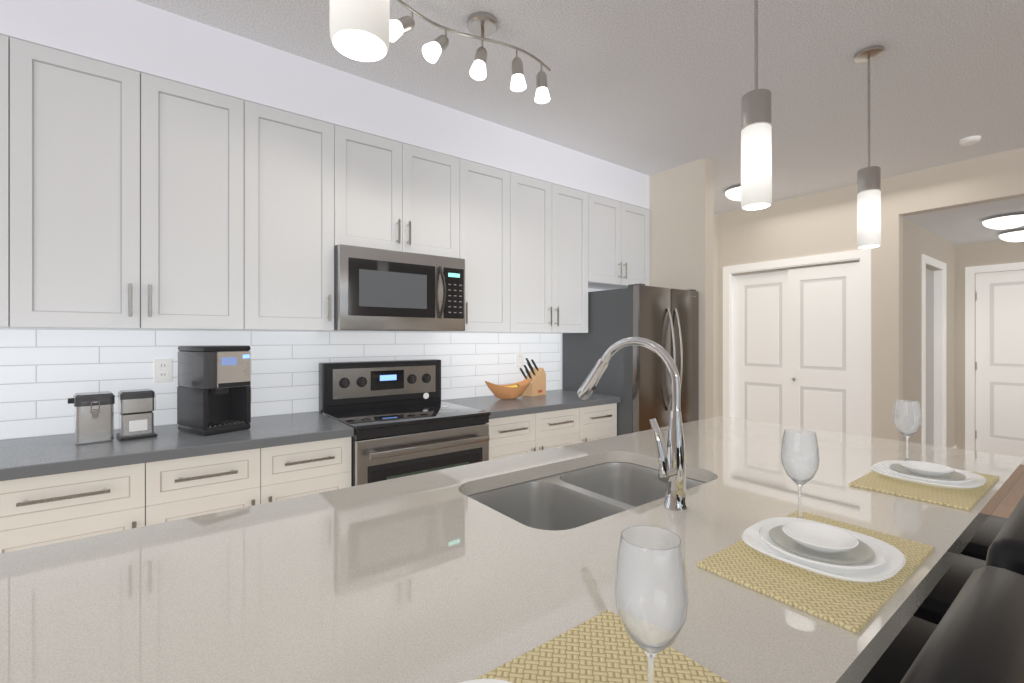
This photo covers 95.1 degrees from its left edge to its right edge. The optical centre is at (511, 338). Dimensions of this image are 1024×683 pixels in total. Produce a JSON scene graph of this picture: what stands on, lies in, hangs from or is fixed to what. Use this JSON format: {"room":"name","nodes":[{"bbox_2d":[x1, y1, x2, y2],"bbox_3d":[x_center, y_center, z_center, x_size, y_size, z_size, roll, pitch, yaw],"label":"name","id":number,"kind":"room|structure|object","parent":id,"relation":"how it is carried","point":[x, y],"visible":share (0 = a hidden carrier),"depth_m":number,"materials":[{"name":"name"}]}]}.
{"room":"kitchen","nodes":[
{"label":"kitchen","id":0,"kind":"room"},
{"bbox_2d":[2,213,717,439],"bbox_3d":[-1.103,-0.040,2.785,8.820,2.740,0.132,0,0,-37],"label":"wall","id":1,"kind":"structure","parent":0,"point":[715,315],"depth_m":5.28,"materials":[{"name":"beige paint"}]},
{"bbox_2d":[0,33,35,327],"bbox_3d":[-2.235,-0.579,1.645,0.821,1.074,0.328,0,0,-37],"label":"upper cabinet","id":2,"kind":"object","parent":1,"relation":"attached to","point":[17,55],"depth_m":1.74,"materials":[{"name":"grey paint"}]},
{"bbox_2d":[36,43,263,330],"bbox_3d":[-1.654,-0.579,2.088,0.881,1.074,0.328,0,0,-37],"label":"upper cabinet","id":3,"kind":"object","parent":1,"relation":"attached to","point":[130,198],"depth_m":1.97,"materials":[{"name":"grey paint"}]},
{"bbox_2d":[0,328,560,439],"bbox_3d":[-1.142,0.189,2.683,3.875,0.461,0.008,0,0,-37],"label":"tile backsplash","id":4,"kind":"structure","parent":1,"relation":"attached to","point":[45,374],"depth_m":2.46,"materials":[{"name":"white tile"}]},
{"bbox_2d":[154,358,171,382],"bbox_3d":[-1.684,0.155,2.260,0.072,0.116,0.008,0,0,-37],"label":"outlet","id":5,"kind":"object","parent":4,"relation":"attached to","point":[162,369],"visible":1,"depth_m":2.26,"materials":[{"name":"white plastic"}]},
{"bbox_2d":[516,352,522,367],"bbox_3d":[0.058,0.165,3.587,0.072,0.116,0.008,0,0,-37],"label":"outlet","id":6,"kind":"object","parent":4,"relation":"attached to","point":[519,359],"visible":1,"depth_m":3.58,"materials":[{"name":"white plastic"}]},
{"bbox_2d":[264,105,351,330],"bbox_3d":[-1.187,-0.579,2.444,0.532,1.074,0.328,0,0,-37],"label":"upper cabinet","id":7,"kind":"object","parent":1,"relation":"attached to","point":[308,160],"depth_m":2.35,"materials":[{"name":"grey paint"}]},
{"bbox_2d":[352,128,463,258],"bbox_3d":[-0.723,-0.801,2.797,0.759,0.631,0.328,0,0,-37],"label":"upper cabinet","id":8,"kind":"object","parent":1,"relation":"attached to","point":[406,197],"depth_m":2.68,"materials":[{"name":"grey paint"}]},
{"bbox_2d":[329,244,464,331],"bbox_3d":[-0.684,-0.263,2.746,0.750,0.439,0.455,0,0,-37],"label":"over-the-range microwave","id":9,"kind":"object","parent":8,"relation":"attached to","point":[376,289],"visible":1,"depth_m":2.57,"materials":[{"name":"grey metal"}]},
{"bbox_2d":[435,159,519,332],"bbox_3d":[-0.267,-0.579,3.145,0.512,1.074,0.328,0,0,-37],"label":"upper cabinet","id":10,"kind":"object","parent":1,"relation":"attached to","point":[491,194],"depth_m":3.05,"materials":[{"name":"grey paint"}]},
{"bbox_2d":[520,174,595,332],"bbox_3d":[0.188,-0.579,3.492,0.870,1.074,0.328,0,0,-37],"label":"upper cabinet","id":11,"kind":"object","parent":1,"relation":"attached to","point":[558,222],"depth_m":3.38,"materials":[{"name":"grey paint"}]},
{"bbox_2d":[596,195,649,289],"bbox_3d":[0.790,-0.776,3.950,0.768,0.681,0.328,0,0,-37],"label":"upper cabinet","id":12,"kind":"object","parent":1,"relation":"attached to","point":[622,228],"depth_m":3.83,"materials":[{"name":"grey paint"}]},
{"bbox_2d":[135,0,1023,214],"bbox_3d":[0.893,-1.450,0.165,8.820,0.080,6.720,0,0,-37],"label":"ceiling","id":13,"kind":"structure","parent":0,"point":[649,87],"depth_m":2.48,"materials":[{"name":"white paint"}]},
{"bbox_2d":[0,0,649,208],"bbox_3d":[-0.746,-1.263,2.784,4.628,0.292,0.324,0,0,-37],"label":"soffit","id":14,"kind":"structure","parent":13,"relation":"attached to","point":[137,35],"depth_m":2.31,"materials":[{"name":"white paint"}]},
{"bbox_2d":[329,0,389,61],"bbox_3d":[-0.252,-0.946,0.776,0.120,0.927,0.120,0,0,-37],"label":"pendant light","id":15,"kind":"object","parent":13,"relation":"hanging from","point":[359,30],"visible":1,"depth_m":0.75,"materials":[{"name":"white glass"}]},
{"bbox_2d":[389,0,550,103],"bbox_3d":[-0.150,-1.280,2.068,0.856,0.258,0.144,0,0,-37],"label":"track light","id":16,"kind":"object","parent":13,"relation":"attached to","point":[481,25],"visible":0.98,"depth_m":2.05,"materials":[{"name":"silver metal"}]},
{"bbox_2d":[724,185,740,200],"bbox_3d":[2.179,-1.349,4.401,0.332,0.121,0.332,0,0,-37],"label":"ceiling light","id":17,"kind":"object","parent":13,"relation":"attached to","point":[734,193],"visible":0.29,"depth_m":4.36,"materials":[{"name":"white glass"}]},
{"bbox_2d":[741,0,771,209],"bbox_3d":[0.838,-0.929,1.606,0.120,0.959,0.120,0,0,-37],"label":"pendant light","id":18,"kind":"object","parent":13,"relation":"hanging from","point":[756,160],"visible":1,"depth_m":1.57,"materials":[{"name":"white glass"}]},
{"bbox_2d":[854,45,883,248],"bbox_3d":[1.761,-0.929,2.309,0.120,0.959,0.120,0,0,-37],"label":"pendant light","id":19,"kind":"object","parent":13,"relation":"hanging from","point":[868,206],"visible":1,"depth_m":2.28,"materials":[{"name":"white glass"}]},
{"bbox_2d":[959,136,980,145],"bbox_3d":[3.237,-1.393,3.308,0.110,0.033,0.110,0,0,-37],"label":"smoke detector","id":20,"kind":"object","parent":13,"relation":"attached to","point":[971,140],"visible":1,"depth_m":3.29,"materials":[{"name":"white plastic"}]},
{"bbox_2d":[650,158,712,419],"bbox_3d":[1.300,-0.040,4.019,0.120,2.739,0.839,0,0,-37],"label":"wall","id":21,"kind":"structure","parent":0,"point":[681,226],"depth_m":3.75,"materials":[{"name":"beige paint"}]},
{"bbox_2d":[718,148,1023,440],"bbox_3d":[4.393,-0.040,2.748,0.120,2.739,6.587,0,0,-37],"label":"wall","id":22,"kind":"structure","parent":0,"point":[824,222],"depth_m":4.13,"materials":[{"name":"beige paint"}]},
{"bbox_2d":[734,270,787,424],"bbox_3d":[2.691,0.309,5.014,0.035,2.018,0.616,0,0,-37],"label":"closet door","id":23,"kind":"structure","parent":22,"relation":"in","point":[760,347],"depth_m":5.01,"materials":[{"name":"white wood"}]},
{"bbox_2d":[732,260,859,275],"bbox_3d":[2.848,-0.710,4.772,0.085,0.016,1.194,0,0,-37],"label":"trim","id":24,"kind":"structure","parent":22,"relation":"attached to","point":[763,271],"depth_m":4.73,"materials":[{"name":"silver metal"}]},
{"bbox_2d":[723,248,870,436],"bbox_3d":[2.844,0.263,4.769,0.136,2.135,1.370,0,0,-37],"label":"trim","id":25,"kind":"structure","parent":22,"relation":"attached to","point":[863,256],"depth_m":4.49,"materials":[{"name":"white wood"}]},
{"bbox_2d":[788,262,859,434],"bbox_3d":[3.009,0.309,4.532,0.035,2.018,0.616,0,0,-37],"label":"closet door","id":26,"kind":"structure","parent":22,"relation":"in","point":[824,342],"depth_m":4.50,"materials":[{"name":"white wood"}]},
{"bbox_2d":[903,217,954,447],"bbox_3d":[4.222,0.131,4.788,2.078,2.399,0.120,0,0,-37],"label":"wall","id":27,"kind":"structure","parent":0,"point":[918,241],"depth_m":4.44,"materials":[{"name":"beige paint"}]},
{"bbox_2d":[926,268,933,444],"bbox_3d":[4.245,0.295,4.840,0.754,2.045,0.035,0,0,-37],"label":"hall door","id":28,"kind":"structure","parent":27,"relation":"in","point":[929,357],"depth_m":4.94,"materials":[{"name":"grey wood"}]},
{"bbox_2d":[922,254,945,446],"bbox_3d":[4.267,0.263,4.812,0.930,2.135,0.136,0,0,-37],"label":"door frame","id":29,"kind":"structure","parent":27,"relation":"attached to","point":[939,357],"depth_m":5.01,"materials":[{"name":"white wood"}]},
{"bbox_2d":[903,197,1023,244],"bbox_3d":[4.652,-1.110,4.323,2.200,0.080,1.380,0,0,-37],"label":"ceiling","id":30,"kind":"structure","parent":0,"point":[960,225],"depth_m":4.25,"materials":[{"name":"white paint"}]},
{"bbox_2d":[981,213,1023,229],"bbox_3d":[4.351,-1.008,4.107,0.332,0.121,0.332,0,0,-37],"label":"light","id":31,"kind":"object","parent":30,"relation":"attached to","point":[1009,221],"visible":1,"depth_m":4.04,"materials":[{"name":"white glass"}]},
{"bbox_2d":[998,229,1023,242],"bbox_3d":[5.067,-1.008,4.652,0.332,0.121,0.332,0,0,-37],"label":"light","id":32,"kind":"object","parent":30,"relation":"attached to","point":[1017,235],"visible":1,"depth_m":4.62,"materials":[{"name":"white glass"}]},
{"bbox_2d":[955,240,1023,450],"bbox_3d":[5.479,0.131,4.953,0.120,2.399,1.380,0,0,-37],"label":"wall","id":33,"kind":"structure","parent":0,"point":[987,253],"depth_m":5.32,"materials":[{"name":"beige paint"}]},
{"bbox_2d":[965,262,1023,450],"bbox_3d":[5.425,0.263,4.912,0.016,2.135,0.970,0,0,-37],"label":"door frame","id":34,"kind":"structure","parent":33,"relation":"attached to","point":[970,272],"depth_m":5.26,"materials":[{"name":"white wood"}]},
{"bbox_2d":[976,270,1023,457],"bbox_3d":[5.467,0.295,4.944,0.041,2.045,0.814,0,0,-37],"label":"hall door","id":35,"kind":"structure","parent":33,"relation":"in","point":[1000,363],"depth_m":5.11,"materials":[{"name":"white wood"}]},
{"bbox_2d":[991,472,1023,517],"bbox_3d":[1.775,1.360,0.887,11.100,0.060,6.800,0,0,-37],"label":"floor","id":36,"kind":"structure","parent":0,"point":[1006,505],"depth_m":3.84,"materials":[{"name":"brown wood"}]},
{"bbox_2d":[0,480,7,553],"bbox_3d":[-2.166,0.895,1.530,0.791,0.868,0.598,0,0,-37],"label":"base cabinet","id":37,"kind":"object","parent":36,"relation":"on","point":[3,484],"depth_m":1.54,"materials":[{"name":"white paint"}]},
{"bbox_2d":[8,460,171,551],"bbox_3d":[-1.728,0.895,1.864,0.550,0.868,0.598,0,0,-37],"label":"base cabinet","id":38,"kind":"object","parent":36,"relation":"on","point":[38,511],"depth_m":1.66,"materials":[{"name":"white paint"}]},
{"bbox_2d":[0,389,620,480],"bbox_3d":[-0.938,0.440,2.437,3.842,0.040,0.628,0,0,-37],"label":"countertop","id":39,"kind":"structure","parent":38,"relation":"on","point":[28,457],"depth_m":1.94,"materials":[{"name":"grey stone"}]},
{"bbox_2d":[68,391,114,444],"bbox_3d":[-1.714,0.322,1.910,0.145,0.195,0.137,0,0,-37],"label":"canister","id":40,"kind":"object","parent":39,"relation":"on","point":[93,417],"visible":1,"depth_m":1.87,"materials":[{"name":"silver metal"}]},
{"bbox_2d":[116,389,157,440],"bbox_3d":[-1.604,0.321,2.001,0.147,0.196,0.124,0,0,45],"label":"canister","id":41,"kind":"object","parent":39,"relation":"on","point":[136,413],"visible":1,"depth_m":1.97,"materials":[{"name":"grey plastic"}]},
{"bbox_2d":[177,345,250,435],"bbox_3d":[-1.360,0.227,2.141,0.255,0.385,0.200,0,0,33],"label":"coffee maker","id":42,"kind":"object","parent":39,"relation":"on","point":[214,391],"visible":1,"depth_m":2.08,"materials":[{"name":"black plastic"}]},
{"bbox_2d":[485,378,531,399],"bbox_3d":[-0.021,0.353,3.246,0.378,0.133,0.191,0,0,-37],"label":"fruit bowl","id":43,"kind":"object","parent":39,"relation":"on","point":[502,392],"visible":0.98,"depth_m":3.17,"materials":[{"name":"brown wood"}]},
{"bbox_2d":[520,358,545,395],"bbox_3d":[0.147,0.282,3.449,0.101,0.275,0.208,0,0,43],"label":"knife block","id":44,"kind":"object","parent":39,"relation":"on","point":[537,384],"visible":0.94,"depth_m":3.43,"materials":[{"name":"brown wood"}]},
{"bbox_2d":[172,437,350,520],"bbox_3d":[-1.273,0.895,2.210,0.833,0.868,0.598,0,0,-37],"label":"base cabinet","id":45,"kind":"object","parent":36,"relation":"on","point":[213,483],"depth_m":1.98,"materials":[{"name":"white paint"}]},
{"bbox_2d":[319,359,489,486],"bbox_3d":[-0.602,0.735,2.638,0.754,1.189,0.710,0,0,-37],"label":"range","id":46,"kind":"object","parent":36,"relation":"on","point":[401,418],"visible":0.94,"depth_m":2.56,"materials":[{"name":"silver metal"}]},
{"bbox_2d":[487,407,587,459],"bbox_3d":[-0.011,0.895,3.172,0.833,0.868,0.598,0,0,-37],"label":"base cabinet","id":47,"kind":"object","parent":36,"relation":"on","point":[521,434],"depth_m":2.92,"materials":[{"name":"white paint"}]},
{"bbox_2d":[588,403,616,440],"bbox_3d":[0.401,0.895,3.486,0.443,0.868,0.598,0,0,-37],"label":"base cabinet","id":48,"kind":"object","parent":36,"relation":"on","point":[602,419],"depth_m":3.29,"materials":[{"name":"white paint"}]},
{"bbox_2d":[562,283,698,435],"bbox_3d":[0.960,0.473,3.736,0.739,1.711,0.840,0,0,-37],"label":"refrigerator","id":49,"kind":"object","parent":36,"relation":"on","point":[636,378],"visible":0.42,"depth_m":3.42,"materials":[{"name":"grey metal"}]},
{"bbox_2d":[861,495,1023,682],"bbox_3d":[0.790,0.817,0.976,0.438,1.028,0.483,0,0,-37],"label":"bar stool","id":50,"kind":"object","parent":36,"relation":"on","point":[895,661],"visible":0.17,"depth_m":0.90,"materials":[{"name":"black leather"}]},
{"bbox_2d":[913,554,985,624],"bbox_3d":[1.204,0.817,1.291,0.438,1.028,0.483,0,0,-37],"label":"bar stool","id":51,"kind":"object","parent":36,"relation":"on","point":[935,605],"visible":0.04,"depth_m":1.21,"materials":[{"name":"black leather"}]},
{"bbox_2d":[900,566,1023,682],"bbox_3d":[0.376,0.817,0.661,0.438,1.028,0.483,0,0,-37],"label":"bar stool","id":52,"kind":"object","parent":36,"relation":"on","point":[977,636],"visible":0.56,"depth_m":0.48,"materials":[{"name":"black leather"}]},
{"bbox_2d":[960,515,1007,560],"bbox_3d":[1.617,0.817,1.607,0.438,1.028,0.483,0,0,-37],"label":"bar stool","id":53,"kind":"object","parent":36,"relation":"on","point":[980,542],"visible":0.06,"depth_m":1.52,"materials":[{"name":"black leather"}]},
{"bbox_3d":[-0.045,0.896,1.198,3.420,0.869,0.640,0,0,-37],"label":"kitchen island","id":54,"kind":"object","parent":36,"relation":"on","visible":0},
{"bbox_2d":[0,416,1023,682],"bbox_3d":[0.081,0.440,1.033,3.480,0.040,1.115,0,0,-37],"label":"island countertop","id":55,"kind":"structure","parent":54,"relation":"on","point":[438,576],"depth_m":0.82,"materials":[{"name":"stone"}]},
{"bbox_2d":[468,462,706,530],"bbox_3d":[0.241,0.570,1.384,0.790,0.215,0.480,0,0,-37],"label":"sink","id":56,"kind":"object","parent":55,"relation":"in","point":[572,499],"visible":0.19,"depth_m":1.50,"materials":[{"name":"silver metal"}]},
{"bbox_2d":[474,610,729,682],"bbox_3d":[0.047,0.416,0.482,0.440,0.006,0.250,0,0,-37],"label":"placemat","id":57,"kind":"object","parent":55,"relation":"on","point":[603,647],"visible":1,"depth_m":0.60,"materials":[{"name":"beige wicker"}]},
{"bbox_2d":[460,679,512,682],"bbox_3d":[-0.037,0.391,0.403,0.243,0.041,0.243,0,0,-37],"label":"plate stack","id":58,"kind":"object","parent":57,"relation":"on","point":[486,681],"visible":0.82,"depth_m":0.53,"materials":[{"name":"white ceramic"}]},
{"bbox_2d":[614,525,688,682],"bbox_3d":[0.144,0.309,0.487,0.074,0.205,0.074,0,0,-37],"label":"wine glass","id":59,"kind":"object","parent":57,"relation":"on","point":[651,593],"visible":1,"depth_m":0.46,"materials":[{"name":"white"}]},
{"bbox_2d":[577,337,687,510],"bbox_3d":[0.313,0.208,1.260,0.094,0.423,0.325,0,0,-37],"label":"faucet","id":60,"kind":"object","parent":55,"relation":"on","point":[672,465],"visible":1,"depth_m":1.15,"materials":[{"name":"silver metal"}]},
{"bbox_2d":[696,510,934,633],"bbox_3d":[0.588,0.416,0.894,0.440,0.006,0.250,0,0,-37],"label":"placemat","id":61,"kind":"object","parent":55,"relation":"on","point":[855,607],"visible":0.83,"depth_m":0.79,"materials":[{"name":"beige wicker"}]},
{"bbox_2d":[781,429,819,518],"bbox_3d":[0.640,0.309,1.041,0.074,0.205,0.074,0,0,-37],"label":"wine glass","id":62,"kind":"object","parent":61,"relation":"on","point":[800,459],"visible":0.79,"depth_m":1.02,"materials":[{"name":"white"}]},
{"bbox_2d":[741,517,905,582],"bbox_3d":[0.582,0.391,0.887,0.243,0.041,0.243,0,0,-37],"label":"plate stack","id":63,"kind":"object","parent":61,"relation":"on","point":[828,550],"visible":1,"depth_m":0.86,"materials":[{"name":"white ceramic"}]},
{"bbox_2d":[849,459,998,510],"bbox_3d":[1.209,0.416,1.367,0.440,0.006,0.250,0,0,-37],"label":"placemat","id":64,"kind":"object","parent":55,"relation":"on","point":[966,499],"visible":0.69,"depth_m":1.27,"materials":[{"name":"beige wicker"}]},
{"bbox_2d":[893,400,921,460],"bbox_3d":[1.308,0.309,1.550,0.074,0.205,0.074,0,0,-37],"label":"wine glass","id":65,"kind":"object","parent":64,"relation":"on","point":[907,418],"visible":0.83,"depth_m":1.53,"materials":[{"name":"white"}]},
{"bbox_2d":[871,460,986,488],"bbox_3d":[1.202,0.391,1.359,0.243,0.041,0.243,0,0,-37],"label":"plate stack","id":66,"kind":"object","parent":64,"relation":"on","point":[930,474],"visible":1,"depth_m":1.33,"materials":[{"name":"white ceramic"}]}
]}

